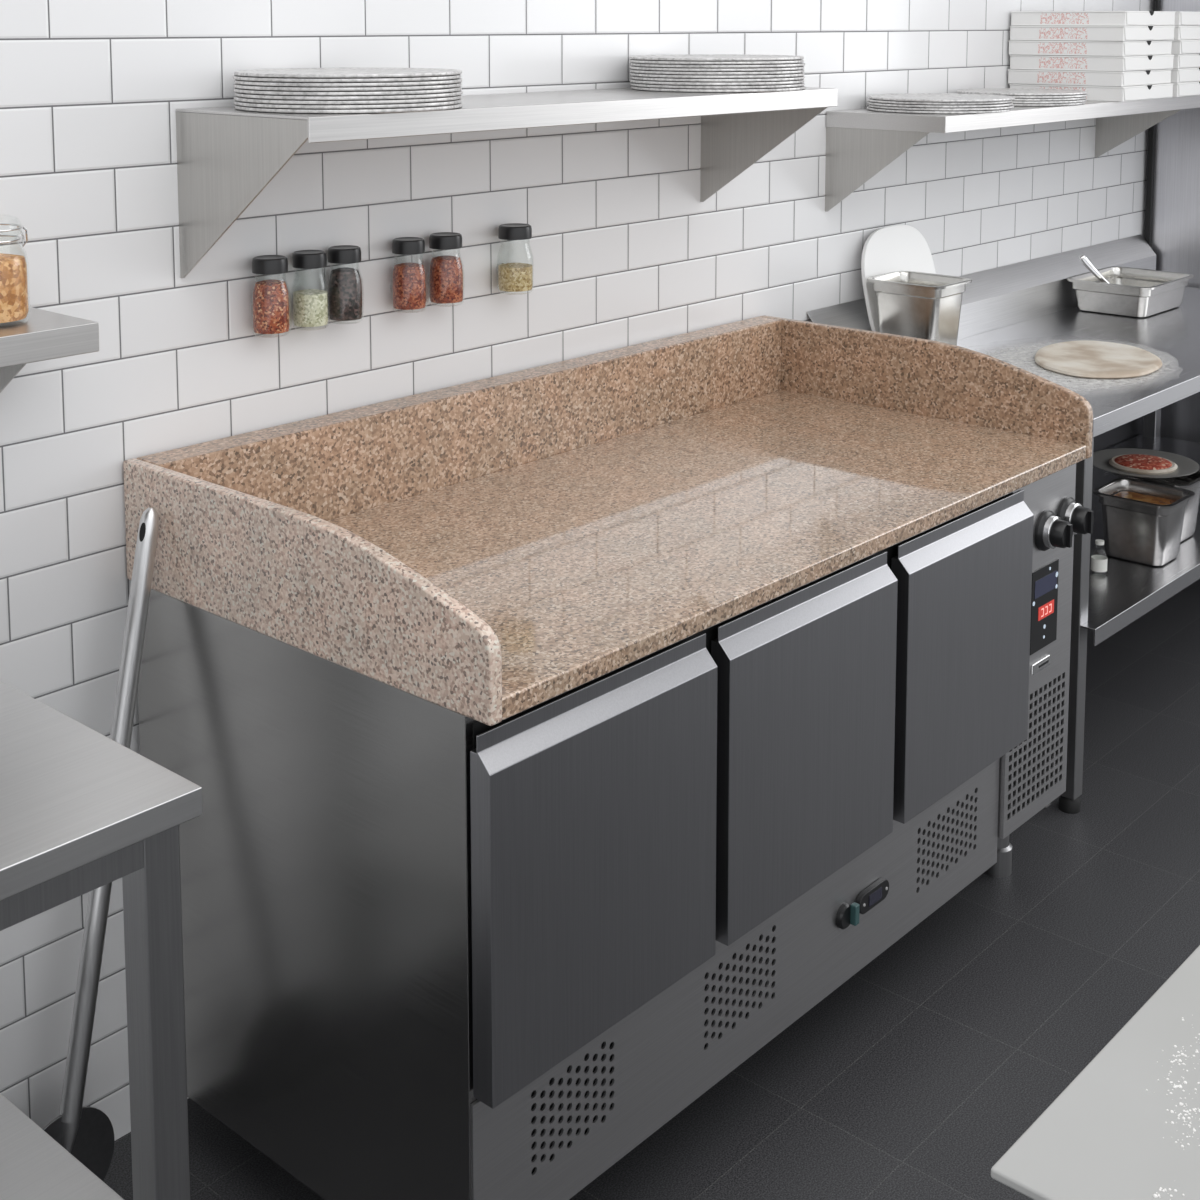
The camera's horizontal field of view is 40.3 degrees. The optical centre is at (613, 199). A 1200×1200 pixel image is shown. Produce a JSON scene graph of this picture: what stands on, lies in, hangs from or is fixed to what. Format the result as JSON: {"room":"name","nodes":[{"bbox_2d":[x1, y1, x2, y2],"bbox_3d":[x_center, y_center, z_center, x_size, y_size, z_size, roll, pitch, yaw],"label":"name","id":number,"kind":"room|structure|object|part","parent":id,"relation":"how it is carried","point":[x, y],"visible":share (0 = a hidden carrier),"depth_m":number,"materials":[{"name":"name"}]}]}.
{"room":"commercial kitchen","nodes":[
{"label":"commercial kitchen","id":0,"kind":"room"},
{"bbox_2d":[0,0,1152,1140],"bbox_3d":[-0.275,-0.144,2.799,0.120,2.900,7.600,5,8,41],"label":"wall","id":1,"kind":"structure","parent":0,"point":[625,251],"depth_m":2.60,"materials":[{"name":"white tile"}]},
{"bbox_2d":[0,307,98,392],"bbox_3d":[-1.047,0.267,1.726,0.194,0.162,1.012,5,8,41],"label":"wall shelf","id":2,"kind":"object","parent":1,"relation":"attached to","point":[43,335],"visible":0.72,"depth_m":1.99,"materials":[{"name":"metal"}]},
{"bbox_2d":[0,213,30,322],"bbox_3d":[-0.769,0.086,2.018,0.090,0.134,0.090,-2,7,-20],"label":"jar","id":3,"kind":"object","parent":2,"relation":"on","point":[14,300],"visible":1,"depth_m":2.00,"materials":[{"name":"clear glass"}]},
{"bbox_2d":[251,255,290,333],"bbox_3d":[-0.510,0.143,2.425,0.062,0.116,0.058,5,8,41],"label":"spice jar","id":4,"kind":"object","parent":1,"relation":"attached to","point":[270,308],"visible":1,"depth_m":2.40,"materials":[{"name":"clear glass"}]},
{"bbox_3d":[-0.508,0.096,2.418,0.052,0.022,0.052,5,8,41],"label":"screw lid","id":5,"kind":"part","parent":4,"relation":"part of","materials":[{"name":"black plastic"}]},
{"bbox_2d":[291,250,329,326],"bbox_3d":[-0.461,0.137,2.480,0.061,0.116,0.057,5,8,41],"label":"spice jar","id":6,"kind":"object","parent":1,"relation":"attached to","point":[310,306],"visible":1,"depth_m":2.46,"materials":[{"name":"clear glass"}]},
{"bbox_3d":[-0.460,0.090,2.473,0.051,0.022,0.051,5,8,41],"label":"screw lid","id":7,"kind":"part","parent":6,"relation":"part of","materials":[{"name":"black plastic"}]},
{"bbox_2d":[326,245,363,320],"bbox_3d":[-0.417,0.131,2.530,0.061,0.116,0.057,5,8,41],"label":"spice jar","id":8,"kind":"object","parent":1,"relation":"attached to","point":[345,295],"visible":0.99,"depth_m":2.51,"materials":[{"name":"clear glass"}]},
{"bbox_3d":[-0.415,0.085,2.524,0.051,0.022,0.051,5,8,41],"label":"screw lid","id":9,"kind":"part","parent":8,"relation":"part of","materials":[{"name":"black plastic"}]},
{"bbox_2d":[390,237,426,309],"bbox_3d":[-0.330,0.121,2.627,0.062,0.116,0.058,5,8,41],"label":"spice jar","id":10,"kind":"object","parent":1,"relation":"attached to","point":[408,286],"visible":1,"depth_m":2.61,"materials":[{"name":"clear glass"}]},
{"bbox_3d":[-0.329,0.074,2.621,0.052,0.022,0.052,5,8,41],"label":"screw lid","id":11,"kind":"part","parent":10,"relation":"part of","materials":[{"name":"black plastic"}]},
{"bbox_2d":[427,232,464,302],"bbox_3d":[-0.276,0.114,2.686,0.064,0.116,0.060,5,8,41],"label":"spice jar","id":12,"kind":"object","parent":1,"relation":"attached to","point":[445,278],"visible":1,"depth_m":2.66,"materials":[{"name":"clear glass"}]},
{"bbox_3d":[-0.275,0.068,2.680,0.054,0.022,0.054,5,8,41],"label":"screw lid","id":13,"kind":"part","parent":12,"relation":"part of","materials":[{"name":"black plastic"}]},
{"bbox_2d":[176,87,837,277],"bbox_3d":[-0.102,-0.047,2.685,0.303,0.242,1.224,5,8,41],"label":"wall shelf","id":14,"kind":"object","parent":1,"relation":"attached to","point":[226,156],"visible":0.84,"depth_m":2.33,"materials":[{"name":"metal"}]},
{"bbox_2d":[235,103,462,113],"bbox_3d":[-0.378,-0.135,2.343,0.322,0.006,0.322,-1,6,-13],"label":"pan","id":15,"kind":"object","parent":14,"relation":"on","point":[445,107],"visible":0.47,"depth_m":2.21,"materials":[{"name":"metal"}]},
{"bbox_2d":[234,99,461,108],"bbox_3d":[-0.379,-0.140,2.342,0.322,0.006,0.322,0,6,0],"label":"pan","id":16,"kind":"object","parent":15,"relation":"on","point":[442,103],"visible":0.45,"depth_m":2.21,"materials":[{"name":"metal"}]},
{"bbox_2d":[234,95,461,104],"bbox_3d":[-0.379,-0.146,2.341,0.322,0.006,0.322,3,7,28],"label":"pan","id":17,"kind":"object","parent":16,"relation":"on","point":[243,99],"visible":0.52,"depth_m":2.21,"materials":[{"name":"metal"}]},
{"bbox_2d":[235,90,462,99],"bbox_3d":[-0.377,-0.152,2.341,0.322,0.006,0.322,1,6,9],"label":"pan","id":18,"kind":"object","parent":17,"relation":"on","point":[448,94],"visible":0.44,"depth_m":2.21,"materials":[{"name":"metal"}]},
{"bbox_2d":[234,86,461,95],"bbox_3d":[-0.379,-0.158,2.342,0.322,0.006,0.322,0,6,-3],"label":"pan","id":19,"kind":"object","parent":18,"relation":"on","point":[431,91],"visible":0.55,"depth_m":2.21,"materials":[{"name":"metal"}]},
{"bbox_2d":[233,82,461,91],"bbox_3d":[-0.379,-0.164,2.340,0.322,0.006,0.322,-4,7,-29],"label":"pan","id":20,"kind":"object","parent":19,"relation":"on","point":[249,87],"visible":0.55,"depth_m":2.20,"materials":[{"name":"metal"}]},
{"bbox_2d":[234,78,461,86],"bbox_3d":[-0.378,-0.170,2.340,0.322,0.006,0.322,-5,8,-40],"label":"pan","id":21,"kind":"object","parent":20,"relation":"on","point":[457,80],"visible":0.53,"depth_m":2.20,"materials":[{"name":"metal"}]},
{"bbox_2d":[233,74,460,82],"bbox_3d":[-0.380,-0.176,2.339,0.322,0.006,0.322,3,7,27],"label":"pan","id":22,"kind":"object","parent":21,"relation":"on","point":[237,77],"visible":0.55,"depth_m":2.20,"materials":[{"name":"metal"}]},
{"bbox_2d":[234,67,461,77],"bbox_3d":[-0.378,-0.181,2.337,0.322,0.006,0.322,2,7,20],"label":"pan","id":23,"kind":"object","parent":22,"relation":"on","point":[344,72],"visible":1,"depth_m":2.30,"materials":[{"name":"metal"}]},
{"bbox_2d":[631,86,805,92],"bbox_3d":[0.191,-0.204,2.982,0.318,0.006,0.318,1,6,12],"label":"pan","id":24,"kind":"object","parent":14,"relation":"on","point":[632,87],"visible":0.51,"depth_m":2.84,"materials":[{"name":"metal"}]},
{"bbox_2d":[630,82,804,88],"bbox_3d":[0.190,-0.210,2.981,0.318,0.006,0.318,3,7,24],"label":"pan","id":25,"kind":"object","parent":24,"relation":"on","point":[631,83],"visible":0.53,"depth_m":2.85,"materials":[{"name":"metal"}]},
{"bbox_2d":[630,79,804,85],"bbox_3d":[0.189,-0.216,2.977,0.318,0.006,0.318,-4,7,-32],"label":"pan","id":26,"kind":"object","parent":25,"relation":"on","point":[631,80],"visible":0.53,"depth_m":2.84,"materials":[{"name":"metal"}]},
{"bbox_2d":[630,76,804,81],"bbox_3d":[0.190,-0.223,2.980,0.318,0.006,0.318,2,7,18],"label":"pan","id":27,"kind":"object","parent":26,"relation":"on","point":[631,77],"visible":0.52,"depth_m":2.85,"materials":[{"name":"metal"}]},
{"bbox_2d":[630,72,803,78],"bbox_3d":[0.189,-0.228,2.979,0.318,0.006,0.318,3,7,23],"label":"pan","id":28,"kind":"object","parent":27,"relation":"on","point":[631,73],"visible":0.56,"depth_m":2.84,"materials":[{"name":"metal"}]},
{"bbox_2d":[630,69,803,74],"bbox_3d":[0.189,-0.235,2.981,0.318,0.006,0.318,6,9,43],"label":"pan","id":29,"kind":"object","parent":28,"relation":"on","point":[631,70],"visible":0.56,"depth_m":2.85,"materials":[{"name":"metal"}]},
{"bbox_2d":[630,66,803,71],"bbox_3d":[0.189,-0.240,2.978,0.318,0.006,0.318,0,6,-3],"label":"pan","id":30,"kind":"object","parent":29,"relation":"on","point":[631,67],"visible":0.66,"depth_m":2.84,"materials":[{"name":"metal"}]},
{"bbox_2d":[631,62,804,67],"bbox_3d":[0.190,-0.246,2.977,0.318,0.006,0.318,-5,8,-41],"label":"pan","id":31,"kind":"object","parent":30,"relation":"on","point":[632,63],"visible":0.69,"depth_m":2.85,"materials":[{"name":"metal"}]},
{"bbox_2d":[629,59,803,64],"bbox_3d":[0.187,-0.252,2.974,0.318,0.006,0.318,5,8,39],"label":"pan","id":32,"kind":"object","parent":31,"relation":"on","point":[630,60],"visible":0.62,"depth_m":2.84,"materials":[{"name":"metal"}]},
{"bbox_2d":[629,54,803,60],"bbox_3d":[0.187,-0.258,2.974,0.318,0.006,0.318,3,7,27],"label":"pan","id":33,"kind":"object","parent":32,"relation":"on","point":[680,57],"visible":1,"depth_m":2.93,"materials":[{"name":"metal"}]},
{"bbox_2d":[496,223,533,291],"bbox_3d":[-0.170,0.101,2.803,0.068,0.116,0.064,5,8,41],"label":"spice jar","id":34,"kind":"object","parent":1,"relation":"attached to","point":[512,277],"visible":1,"depth_m":2.78,"materials":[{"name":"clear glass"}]},
{"bbox_3d":[-0.168,0.055,2.797,0.058,0.022,0.058,5,8,41],"label":"screw lid","id":35,"kind":"part","parent":34,"relation":"part of","materials":[{"name":"black plastic"}]},
{"bbox_2d":[807,234,1155,339],"bbox_3d":[1.006,0.259,4.171,0.050,0.170,1.715,5,8,41],"label":"backsplash","id":36,"kind":"structure","parent":1,"relation":"attached to","point":[999,297],"depth_m":4.20,"materials":[{"name":"metal"}]},
{"bbox_2d":[825,95,1199,211],"bbox_3d":[1.114,-0.139,4.067,0.295,0.219,1.643,5,8,41],"label":"wall shelf","id":37,"kind":"object","parent":1,"relation":"attached to","point":[860,143],"visible":0.7,"depth_m":3.53,"materials":[{"name":"metal"}]},
{"bbox_2d":[867,106,1011,113],"bbox_3d":[0.712,-0.199,3.575,0.313,0.006,0.313,2,6,15],"label":"pan","id":38,"kind":"object","parent":37,"relation":"on","point":[868,107],"visible":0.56,"depth_m":3.44,"materials":[{"name":"metal"}]},
{"bbox_2d":[869,104,1013,110],"bbox_3d":[0.716,-0.204,3.573,0.313,0.006,0.313,-3,7,-29],"label":"pan","id":39,"kind":"object","parent":38,"relation":"on","point":[870,105],"visible":0.46,"depth_m":3.44,"materials":[{"name":"metal"}]},
{"bbox_2d":[867,101,1012,107],"bbox_3d":[0.713,-0.210,3.572,0.313,0.006,0.313,-4,7,-33],"label":"pan","id":40,"kind":"object","parent":39,"relation":"on","point":[868,102],"visible":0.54,"depth_m":3.44,"materials":[{"name":"metal"}]},
{"bbox_2d":[867,98,1011,104],"bbox_3d":[0.712,-0.217,3.575,0.313,0.006,0.313,-5,8,-39],"label":"pan","id":41,"kind":"object","parent":40,"relation":"on","point":[868,99],"visible":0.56,"depth_m":3.44,"materials":[{"name":"metal"}]},
{"bbox_2d":[869,93,1014,101],"bbox_3d":[0.717,-0.222,3.569,0.313,0.006,0.313,-4,7,-31],"label":"pan","id":42,"kind":"object","parent":41,"relation":"on","point":[909,97],"visible":1,"depth_m":3.55,"materials":[{"name":"metal"}]},
{"bbox_2d":[1013,102,1084,105],"bbox_3d":[0.963,-0.231,3.872,0.300,0.006,0.300,2,6,16],"label":"pan","id":43,"kind":"object","parent":37,"relation":"on","point":[1079,103],"visible":0.27,"depth_m":3.73,"materials":[{"name":"metal"}]},
{"bbox_2d":[1012,99,1086,103],"bbox_3d":[0.965,-0.236,3.866,0.300,0.006,0.300,-2,7,-19],"label":"pan","id":44,"kind":"object","parent":43,"relation":"on","point":[1082,100],"visible":0.25,"depth_m":3.73,"materials":[{"name":"metal"}]},
{"bbox_2d":[1012,97,1085,100],"bbox_3d":[0.963,-0.242,3.864,0.300,0.006,0.300,-2,7,-19],"label":"pan","id":45,"kind":"object","parent":44,"relation":"on","point":[1079,98],"visible":0.31,"depth_m":3.72,"materials":[{"name":"metal"}]},
{"bbox_2d":[959,93,1087,98],"bbox_3d":[0.966,-0.248,3.862,0.300,0.006,0.300,4,8,35],"label":"pan","id":46,"kind":"object","parent":45,"relation":"on","point":[1082,95],"visible":0.28,"depth_m":3.72,"materials":[{"name":"metal"}]},
{"bbox_2d":[957,88,1086,95],"bbox_3d":[0.965,-0.254,3.862,0.300,0.006,0.300,-1,6,-9],"label":"pan","id":47,"kind":"object","parent":46,"relation":"on","point":[992,91],"visible":0.98,"depth_m":3.85,"materials":[{"name":"metal"}]},
{"bbox_2d":[1009,83,1173,101],"bbox_3d":[1.214,-0.276,4.145,0.304,0.036,0.298,6,8,41],"label":"pizza box","id":48,"kind":"object","parent":37,"relation":"on","point":[1153,91],"visible":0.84,"depth_m":4.00,"materials":[{"name":"white cardboard"}]},
{"bbox_2d":[1008,69,1171,86],"bbox_3d":[1.209,-0.312,4.143,0.304,0.036,0.298,5,8,41],"label":"pizza box","id":49,"kind":"object","parent":48,"relation":"on","point":[1015,76],"visible":0.88,"depth_m":4.03,"materials":[{"name":"white cardboard"}]},
{"bbox_2d":[1010,55,1173,70],"bbox_3d":[1.213,-0.348,4.138,0.304,0.036,0.298,6,8,41],"label":"pizza box","id":50,"kind":"object","parent":49,"relation":"on","point":[1033,62],"visible":0.87,"depth_m":4.03,"materials":[{"name":"white cardboard"}]},
{"bbox_2d":[1008,40,1171,55],"bbox_3d":[1.208,-0.385,4.134,0.304,0.036,0.298,5,8,41],"label":"pizza box","id":51,"kind":"object","parent":50,"relation":"on","point":[1016,47],"visible":0.92,"depth_m":4.02,"materials":[{"name":"white cardboard"}]},
{"bbox_2d":[1010,26,1174,40],"bbox_3d":[1.211,-0.420,4.126,0.304,0.036,0.298,6,8,42],"label":"pizza box","id":52,"kind":"object","parent":51,"relation":"on","point":[1054,33],"visible":0.96,"depth_m":4.01,"materials":[{"name":"white cardboard"}]},
{"bbox_2d":[1011,11,1175,25],"bbox_3d":[1.214,-0.457,4.128,0.304,0.036,0.298,5,8,41],"label":"pizza box","id":53,"kind":"object","parent":52,"relation":"on","point":[1018,18],"visible":1,"depth_m":4.02,"materials":[{"name":"white cardboard"}]},
{"bbox_2d":[1172,81,1199,96],"bbox_3d":[1.429,-0.302,4.386,0.304,0.036,0.298,6,8,41],"label":"pizza box","id":54,"kind":"object","parent":37,"relation":"on","point":[1182,89],"visible":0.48,"depth_m":4.22,"materials":[{"name":"white cardboard"}]},
{"bbox_2d":[1170,67,1199,82],"bbox_3d":[1.427,-0.339,4.385,0.304,0.036,0.298,5,8,41],"label":"pizza box","id":55,"kind":"object","parent":54,"relation":"on","point":[1179,75],"visible":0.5,"depth_m":4.21,"materials":[{"name":"white cardboard"}]},
{"bbox_2d":[1168,53,1199,68],"bbox_3d":[1.428,-0.375,4.382,0.304,0.036,0.298,5,8,41],"label":"pizza box","id":56,"kind":"object","parent":55,"relation":"on","point":[1180,60],"visible":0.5,"depth_m":4.21,"materials":[{"name":"white cardboard"}]},
{"bbox_2d":[1171,39,1199,53],"bbox_3d":[1.430,-0.411,4.376,0.304,0.036,0.298,5,8,41],"label":"pizza box","id":57,"kind":"object","parent":56,"relation":"on","point":[1178,46],"visible":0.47,"depth_m":4.19,"materials":[{"name":"white cardboard"}]},
{"bbox_2d":[1174,25,1199,39],"bbox_3d":[1.427,-0.448,4.376,0.304,0.036,0.298,5,8,41],"label":"pizza box","id":58,"kind":"object","parent":57,"relation":"on","point":[1189,32],"visible":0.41,"depth_m":4.20,"materials":[{"name":"white cardboard"}]},
{"bbox_2d":[1174,11,1199,25],"bbox_3d":[1.432,-0.484,4.373,0.304,0.036,0.298,6,8,42],"label":"pizza box","id":59,"kind":"object","parent":58,"relation":"on","point":[1182,18],"visible":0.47,"depth_m":4.19,"materials":[{"name":"white cardboard"}]},
{"bbox_2d":[103,579,1199,1199],"bbox_3d":[1.674,1.524,1.251,5.320,0.080,7.600,5,8,41],"label":"floor","id":60,"kind":"structure","parent":0,"point":[912,1078],"depth_m":2.67,"materials":[{"name":"tile"}]},
{"bbox_2d":[43,507,158,1180],"bbox_3d":[-0.706,0.901,2.180,0.030,0.953,0.258,5,8,40],"label":"peel","id":61,"kind":"object","parent":60,"relation":"on","point":[87,1133],"visible":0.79,"depth_m":2.20,"materials":[{"name":"metal"}]},
{"bbox_3d":[-0.737,1.300,2.187,0.005,0.159,0.162,5,8,37],"label":"blade","id":62,"kind":"part","parent":61,"relation":"part of","materials":[{"name":"metal"}]},
{"bbox_2d":[0,681,202,1199],"bbox_3d":[-1.087,1.041,1.390,0.628,0.850,1.332,5,8,41],"label":"steel table","id":63,"kind":"object","parent":60,"relation":"on","point":[82,811],"visible":1,"depth_m":1.64,"materials":[{"name":"silver metal"}]},
{"bbox_2d":[0,1093,123,1199],"bbox_3d":[-1.066,1.138,1.420,0.597,0.031,1.242,5,8,41],"label":"shelf","id":64,"kind":"object","parent":63,"relation":"attached to","point":[33,1165],"depth_m":1.82,"materials":[{"name":"metal"}]},
{"bbox_3d":[-0.463,1.019,1.673,0.042,0.808,0.042,5,8,41],"label":"leg","id":65,"kind":"part","parent":63,"relation":"part of","materials":[{"name":"metal"}]},
{"bbox_2d":[138,464,1093,1199],"bbox_3d":[0.103,0.914,2.661,0.741,0.827,1.510,5,8,41],"label":"counter","id":66,"kind":"object","parent":60,"relation":"on","point":[431,951],"depth_m":2.14,"materials":[{"name":"metal"}]},
{"bbox_2d":[529,1031,615,1179],"bbox_3d":[-0.050,1.129,2.042,0.003,0.117,0.159,5,8,41],"label":"vent grille","id":67,"kind":"object","parent":66,"relation":"attached to","point":[572,1105],"depth_m":2.04,"materials":[{"name":"black metal"}]},
{"bbox_3d":[-0.013,0.809,2.022,0.033,0.442,0.417,5,8,41],"label":"door","id":68,"kind":"part","parent":66,"relation":"part of","materials":[{"name":"metal"}]},
{"bbox_2d":[123,315,1092,725],"bbox_3d":[0.089,0.415,2.618,0.734,0.172,1.514,5,8,41],"label":"countertop","id":69,"kind":"structure","parent":66,"relation":"on","point":[487,551],"depth_m":2.52,"materials":[{"name":"brown stone"}]},
{"bbox_3d":[0.253,1.109,2.386,0.004,0.212,1.264,5,8,41],"label":"panel","id":70,"kind":"part","parent":66,"relation":"part of","materials":[{"name":"metal"}]},
{"bbox_3d":[0.250,0.778,2.376,0.034,0.470,1.278,5,8,41],"label":"door frame","id":71,"kind":"part","parent":66,"relation":"part of","materials":[{"name":"black metal"}]},
{"bbox_2d":[703,921,776,1053],"bbox_3d":[0.178,1.107,2.300,0.003,0.120,0.172,5,8,41],"label":"vent grille","id":72,"kind":"object","parent":66,"relation":"attached to","point":[740,980],"depth_m":2.30,"materials":[{"name":"black metal"}]},
{"bbox_3d":[0.281,0.773,2.353,0.033,0.442,0.418,5,8,41],"label":"door","id":73,"kind":"part","parent":66,"relation":"part of","materials":[{"name":"metal"}]},
{"bbox_2d":[836,902,859,928],"bbox_3d":[0.357,1.092,2.485,0.019,0.038,0.038,5,8,41],"label":"switch","id":74,"kind":"object","parent":66,"relation":"attached to","point":[847,913],"depth_m":2.48,"materials":[{"name":"teal plastic"}]},
{"bbox_2d":[915,784,978,896],"bbox_3d":[0.557,1.067,2.727,0.003,0.118,0.202,5,8,41],"label":"vent grille","id":75,"kind":"object","parent":66,"relation":"attached to","point":[946,832],"depth_m":2.72,"materials":[{"name":"black metal"}]},
{"bbox_3d":[0.576,0.736,2.685,0.033,0.442,0.406,5,8,41],"label":"door","id":76,"kind":"part","parent":66,"relation":"part of","materials":[{"name":"metal"}]},
{"bbox_2d":[1006,670,1065,822],"bbox_3d":[0.759,0.978,2.934,0.003,0.213,0.216,5,8,41],"label":"vent grille","id":77,"kind":"object","parent":66,"relation":"attached to","point":[1036,767],"depth_m":2.95,"materials":[{"name":"black metal"}]},
{"bbox_3d":[0.744,0.790,2.931,0.049,0.640,0.240,5,8,41],"label":"control panel","id":78,"kind":"part","parent":66,"relation":"part of","materials":[{"name":"metal"}]},
{"bbox_3d":[0.766,0.586,2.888,0.012,0.072,0.072,5,8,41],"label":"control knob","id":79,"kind":"part","parent":66,"relation":"part of","materials":[{"name":"black plastic"}]},
{"bbox_3d":[0.821,0.574,2.948,0.012,0.072,0.072,5,8,41],"label":"control knob","id":80,"kind":"part","parent":66,"relation":"part of","materials":[{"name":"black plastic"}]},
{"bbox_2d":[807,234,1199,813],"bbox_3d":[1.228,0.685,4.020,0.643,0.985,1.715,5,8,41],"label":"work table","id":81,"kind":"object","parent":60,"relation":"on","point":[1015,308],"depth_m":3.82,"materials":[{"name":"grey metal"}]},
{"bbox_2d":[861,225,935,331],"bbox_3d":[0.662,0.211,3.739,0.075,0.298,0.300,5,8,41],"label":"cutting board","id":82,"kind":"object","parent":81,"relation":"on","point":[888,249],"visible":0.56,"depth_m":3.72,"materials":[{"name":"white plastic"}]},
{"bbox_2d":[867,271,971,345],"bbox_3d":[0.671,0.275,3.593,0.193,0.204,0.166,5,8,41],"label":"food container","id":83,"kind":"object","parent":81,"relation":"on","point":[921,305],"visible":0.77,"depth_m":3.54,"materials":[{"name":"metal"}]},
{"bbox_2d":[999,346,1136,387],"bbox_3d":[0.999,0.371,3.651,0.538,0.001,0.747,5,8,41],"label":"flour dusting","id":84,"kind":"object","parent":81,"relation":"on","point":[1033,367],"visible":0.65,"depth_m":3.56,"materials":[{"name":"white food"}]},
{"bbox_2d":[1035,340,1161,378],"bbox_3d":[1.095,0.360,3.691,0.276,0.012,0.391,2,7,17],"label":"dough","id":85,"kind":"object","parent":84,"relation":"on","point":[1083,358],"visible":1,"depth_m":3.66,"materials":[{"name":"beige food"}]},
{"bbox_3d":[0.938,0.821,3.313,0.038,0.810,0.038,5,8,41],"label":"leg","id":86,"kind":"part","parent":81,"relation":"part of","materials":[{"name":"metal"}]},
{"bbox_2d":[957,287,1199,437],"bbox_3d":[1.259,0.354,3.981,0.593,0.038,1.668,5,8,41],"label":"countertop","id":87,"kind":"structure","parent":81,"relation":"on","point":[1172,335],"depth_m":3.87,"materials":[{"name":"metal"}]},
{"bbox_2d":[1091,539,1107,571],"bbox_3d":[1.070,0.787,3.598,0.035,0.075,0.035,5,8,41],"label":"bottle","id":88,"kind":"object","parent":81,"relation":"on","point":[1098,562],"visible":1,"depth_m":3.59,"materials":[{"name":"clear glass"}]},
{"bbox_2d":[1067,266,1193,316],"bbox_3d":[1.383,0.249,4.373,0.241,0.086,0.307,5,8,41],"label":"pan","id":89,"kind":"object","parent":81,"relation":"on","point":[1131,292],"visible":1,"depth_m":4.30,"materials":[{"name":"metal"}]},
{"bbox_2d":[1078,254,1109,282],"bbox_3d":[1.309,0.205,4.285,0.182,0.129,0.062,-2,7,-21],"label":"serving spoon","id":90,"kind":"object","parent":89,"relation":"in","point":[1085,261],"visible":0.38,"depth_m":4.27,"materials":[{"name":"silver metal"}]},
{"bbox_2d":[1080,434,1199,645],"bbox_3d":[1.263,0.793,4.049,0.587,0.036,1.566,5,8,41],"label":"shelf","id":91,"kind":"object","parent":81,"relation":"attached to","point":[1128,590],"depth_m":3.59,"materials":[{"name":"metal"}]},
{"bbox_2d":[1093,478,1194,565],"bbox_3d":[1.202,0.737,3.711,0.189,0.150,0.168,5,8,41],"label":"food container","id":92,"kind":"object","parent":81,"relation":"on","point":[1143,520],"visible":1,"depth_m":3.67,"materials":[{"name":"metal"}]},
{"bbox_3d":[1.577,0.659,4.783,0.038,0.810,0.038,5,8,41],"label":"leg","id":93,"kind":"part","parent":81,"relation":"part of","materials":[{"name":"metal"}]},
{"bbox_2d":[1113,469,1199,541],"bbox_3d":[1.296,0.719,3.871,0.189,0.150,0.168,5,8,41],"label":"food container","id":94,"kind":"object","parent":81,"relation":"on","point":[1191,482],"visible":0.31,"depth_m":3.83,"materials":[{"name":"metal"}]},
{"bbox_2d":[1093,448,1199,478],"bbox_3d":[1.263,0.634,3.900,0.257,0.013,0.257,5,8,41],"label":"round tray","id":95,"kind":"object","parent":94,"relation":"on","point":[1186,466],"visible":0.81,"depth_m":3.92,"materials":[{"name":"silver metal"}]},
{"bbox_2d":[1109,454,1177,474],"bbox_3d":[1.265,0.629,3.902,0.157,0.014,0.157,5,8,41],"label":"pizza","id":96,"kind":"object","parent":95,"relation":"on","point":[1131,463],"visible":1,"depth_m":3.87,"materials":[{"name":"red food"}]},
{"bbox_2d":[991,945,1199,1199],"bbox_3d":[1.036,1.033,1.469,0.735,0.850,1.539,5,8,41],"label":"work table","id":97,"kind":"object","parent":60,"relation":"on","point":[1101,1138],"visible":1,"depth_m":1.14,"materials":[{"name":"metal"}]},
{"bbox_2d":[1146,1017,1199,1199],"bbox_3d":[0.523,0.628,1.249,0.506,0.001,0.128,-6,9,-44],"label":"flour","id":98,"kind":"object","parent":97,"relation":"on","point":[1156,1195],"visible":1,"depth_m":1.15,"materials":[{"name":"white food"}]},
{"bbox_2d":[1145,0,1199,442],"bbox_3d":[2.133,0.035,4.840,0.808,2.100,0.800,5,8,41],"label":"tall cabinet","id":99,"kind":"object","parent":60,"relation":"on","point":[1172,220],"visible":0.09,"depth_m":4.77,"materials":[{"name":"grey metal"}]},
{"bbox_3d":[1.578,-0.011,4.803,0.016,2.000,0.018,5,8,41],"label":"edge trim","id":100,"kind":"part","parent":99,"relation":"part of","materials":[{"name":"metal"}]}
]}

